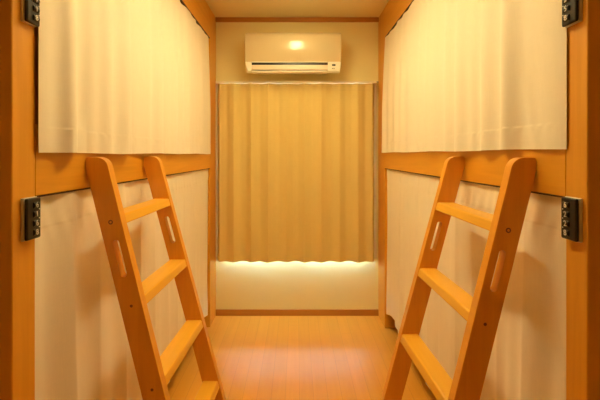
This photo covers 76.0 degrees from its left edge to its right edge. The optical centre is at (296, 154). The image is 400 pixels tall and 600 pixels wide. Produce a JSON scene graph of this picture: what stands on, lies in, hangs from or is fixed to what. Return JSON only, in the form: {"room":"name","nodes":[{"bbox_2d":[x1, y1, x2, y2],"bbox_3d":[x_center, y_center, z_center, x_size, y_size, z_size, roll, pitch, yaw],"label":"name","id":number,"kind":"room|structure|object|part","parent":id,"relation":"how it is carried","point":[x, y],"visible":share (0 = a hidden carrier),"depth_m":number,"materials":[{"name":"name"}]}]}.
{"room":"dormitory","nodes":[
{"label":"dormitory","id":0,"kind":"room"},
{"bbox_2d":[216,22,377,308],"bbox_3d":[0.010,0.100,3.160,3.580,2.400,0.120,0,0,0],"label":"wall","id":1,"kind":"structure","parent":0,"point":[241,284],"depth_m":3.10,"materials":[{"name":"beige paint"}]},
{"bbox_2d":[245,33,340,73],"bbox_3d":[-0.026,-0.771,2.988,0.724,0.309,0.223,0,0,0],"label":"air conditioner","id":2,"kind":"object","parent":1,"relation":"attached to","point":[265,53],"visible":1,"depth_m":2.88,"materials":[{"name":"white plastic"}]},
{"bbox_2d":[252,63,327,64],"bbox_3d":[-0.051,-0.671,2.908,0.574,0.042,0.022,0,0,0],"label":"vent","id":3,"kind":"object","parent":2,"relation":"attached to","point":[252,63],"depth_m":2.90,"materials":[{"name":"black plastic"}]},
{"bbox_2d":[216,309,378,315],"bbox_3d":[0.005,1.275,3.094,1.310,0.050,0.012,0,0,0],"label":"baseboard","id":4,"kind":"structure","parent":1,"relation":"attached to","point":[219,312],"depth_m":3.09,"materials":[{"name":"brown wood"}]},
{"bbox_2d":[216,81,378,258],"bbox_3d":[0.001,0.128,3.090,1.303,1.420,0.140,0,0,0],"label":"window","id":5,"kind":"structure","parent":1,"relation":"in","point":[375,85],"depth_m":3.09,"materials":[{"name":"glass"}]},
{"bbox_2d":[218,83,294,262],"bbox_3d":[-0.325,0.146,3.047,0.628,1.412,0.073,0,0,3],"label":"window curtain","id":6,"kind":"object","parent":5,"relation":"hanging from","point":[256,122],"visible":1,"depth_m":3.04,"materials":[{"name":"yellow fabric"}]},
{"bbox_3d":[0.008,-0.572,3.053,1.288,0.021,0.066,0,0,0],"label":"curtain rail","id":7,"kind":"part","parent":5,"relation":"part of","materials":[{"name":"white metal"}]},
{"bbox_2d":[295,83,373,262],"bbox_3d":[0.293,0.146,3.057,0.667,1.412,0.085,0,0,0],"label":"window curtain","id":8,"kind":"object","parent":5,"relation":"hanging from","point":[334,123],"visible":1,"depth_m":3.04,"materials":[{"name":"yellow fabric"}]},
{"bbox_2d":[216,17,378,21],"bbox_3d":[0.005,-1.083,3.090,1.310,0.035,0.020,0,0,0],"label":"trim","id":9,"kind":"structure","parent":1,"relation":"attached to","point":[218,19],"depth_m":3.08,"materials":[{"name":"brown wood"}]},
{"bbox_2d":[205,0,388,17],"bbox_3d":[0.010,-1.150,0.925,3.580,0.100,4.690,0,0,0],"label":"ceiling","id":10,"kind":"structure","parent":0,"point":[220,8],"depth_m":2.90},
{"bbox_2d":[167,316,436,399],"bbox_3d":[0.010,1.350,0.925,3.580,0.100,4.690,0,0,0],"label":"floor","id":11,"kind":"structure","parent":0,"point":[257,357],"depth_m":2.44,"materials":[{"name":"brown wood"}]},
{"bbox_2d":[0,0,215,399],"bbox_3d":[-1.153,0.100,1.988,1.005,2.400,2.223,0,0,0],"label":"bunk bed","id":12,"kind":"object","parent":11,"relation":"on","point":[25,172],"visible":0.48,"depth_m":0.92,"materials":[{"name":"brown wood"}]},
{"bbox_3d":[-0.693,0.100,0.916,0.085,2.400,0.079,0,0,0],"label":"post","id":13,"kind":"part","parent":12,"relation":"part of","materials":[{"name":"brown wood"}]},
{"bbox_2d":[21,196,39,241],"bbox_3d":[-0.639,0.155,0.928,0.022,0.102,0.050,0,0,0],"label":"lock","id":14,"kind":"object","parent":12,"relation":"attached to","point":[30,206],"visible":1,"depth_m":0.91,"materials":[{"name":"metal"}]},
{"bbox_2d":[21,0,39,26],"bbox_3d":[-0.639,-0.364,0.926,0.022,0.102,0.047,0,0,0],"label":"lock","id":15,"kind":"object","parent":12,"relation":"attached to","point":[30,9],"visible":1,"depth_m":0.92,"materials":[{"name":"metal"}]},
{"bbox_2d":[35,169,207,399],"bbox_3d":[-0.658,0.639,1.919,0.046,1.061,1.923,0,0,0],"label":"curtain","id":16,"kind":"object","parent":12,"relation":"hanging from","point":[83,352],"visible":0.59,"depth_m":1.27,"materials":[{"name":"beige fabric"}]},
{"bbox_3d":[-0.665,0.015,1.921,0.030,0.179,1.929,0,0,0],"label":"rail","id":17,"kind":"part","parent":12,"relation":"part of","materials":[{"name":"brown wood"}]},
{"bbox_2d":[38,0,210,153],"bbox_3d":[-0.640,-0.436,1.917,0.054,0.870,1.929,0,0,0],"label":"curtain","id":18,"kind":"object","parent":12,"relation":"hanging from","point":[115,76],"visible":1,"depth_m":1.38,"materials":[{"name":"beige fabric"}]},
{"bbox_3d":[-0.670,-0.988,1.921,0.040,0.224,1.929,0,0,0],"label":"rail","id":19,"kind":"part","parent":12,"relation":"part of","materials":[{"name":"brown wood"}]},
{"bbox_3d":[-0.693,0.100,2.993,0.085,2.400,0.215,0,0,0],"label":"post","id":20,"kind":"part","parent":12,"relation":"part of","materials":[{"name":"brown wood"}]},
{"bbox_2d":[86,156,225,399],"bbox_3d":[-0.445,0.654,1.423,0.408,1.291,0.485,0,0,0],"label":"ladder","id":21,"kind":"object","parent":11,"relation":"on","point":[154,371],"visible":1,"depth_m":1.23,"materials":[{"name":"brown wood"}]},
{"bbox_3d":[-0.459,0.654,1.198,0.380,1.291,0.033,0,0,0],"label":"ladder rail","id":22,"kind":"part","parent":21,"relation":"part of","materials":[{"name":"brown wood"}]},
{"bbox_3d":[-0.445,0.654,1.649,0.408,1.291,0.033,0,0,0],"label":"ladder rail","id":23,"kind":"part","parent":21,"relation":"part of","materials":[{"name":"brown wood"}]},
{"bbox_2d":[381,157,535,399],"bbox_3d":[0.455,0.654,1.296,0.408,1.291,0.485,0,0,0],"label":"ladder","id":24,"kind":"object","parent":11,"relation":"on","point":[482,311],"visible":1,"depth_m":1.11,"materials":[{"name":"brown wood"}]},
{"bbox_3d":[0.455,0.654,1.522,0.408,1.291,0.033,0,0,0],"label":"ladder rail","id":25,"kind":"part","parent":24,"relation":"part of","materials":[{"name":"brown wood"}]},
{"bbox_3d":[0.469,0.654,1.071,0.380,1.291,0.033,0,0,0],"label":"ladder rail","id":26,"kind":"part","parent":24,"relation":"part of","materials":[{"name":"brown wood"}]},
{"bbox_2d":[378,0,599,399],"bbox_3d":[1.167,0.100,1.986,1.015,2.400,2.229,0,0,0],"label":"bunk bed","id":27,"kind":"object","parent":11,"relation":"on","point":[573,171],"visible":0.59,"depth_m":0.92,"materials":[{"name":"brown wood"}]},
{"bbox_3d":[0.703,0.100,2.985,0.085,2.400,0.230,0,0,0],"label":"post","id":28,"kind":"part","parent":27,"relation":"part of","materials":[{"name":"brown wood"}]},
{"bbox_3d":[0.680,-0.988,1.906,0.040,0.224,1.928,0,0,0],"label":"rail","id":29,"kind":"part","parent":27,"relation":"part of","materials":[{"name":"brown wood"}]},
{"bbox_2d":[381,0,566,152],"bbox_3d":[0.650,-0.441,1.899,0.057,0.860,1.935,0,0,0],"label":"curtain","id":30,"kind":"object","parent":27,"relation":"hanging from","point":[459,75],"visible":1,"depth_m":1.40,"materials":[{"name":"beige fabric"}]},
{"bbox_3d":[0.675,0.015,1.906,0.030,0.179,1.928,0,0,0],"label":"rail","id":31,"kind":"part","parent":27,"relation":"part of","materials":[{"name":"brown wood"}]},
{"bbox_2d":[386,169,565,399],"bbox_3d":[0.666,0.639,1.905,0.046,1.061,1.922,0,0,0],"label":"curtain","id":32,"kind":"object","parent":27,"relation":"hanging from","point":[527,361],"visible":0.71,"depth_m":1.28,"materials":[{"name":"beige fabric"}]},
{"bbox_2d":[561,196,582,242],"bbox_3d":[0.649,0.153,0.910,0.022,0.102,0.052,0,0,0],"label":"lock","id":33,"kind":"object","parent":27,"relation":"attached to","point":[571,207],"visible":1,"depth_m":0.90,"materials":[{"name":"metal"}]},
{"bbox_2d":[562,0,582,27],"bbox_3d":[0.649,-0.358,0.909,0.022,0.102,0.050,0,0,0],"label":"lock","id":34,"kind":"object","parent":27,"relation":"attached to","point":[572,10],"visible":1,"depth_m":0.90,"materials":[{"name":"metal"}]},
{"bbox_3d":[0.703,0.100,0.906,0.085,2.400,0.071,0,0,0],"label":"post","id":35,"kind":"part","parent":27,"relation":"part of","materials":[{"name":"brown wood"}]}
]}

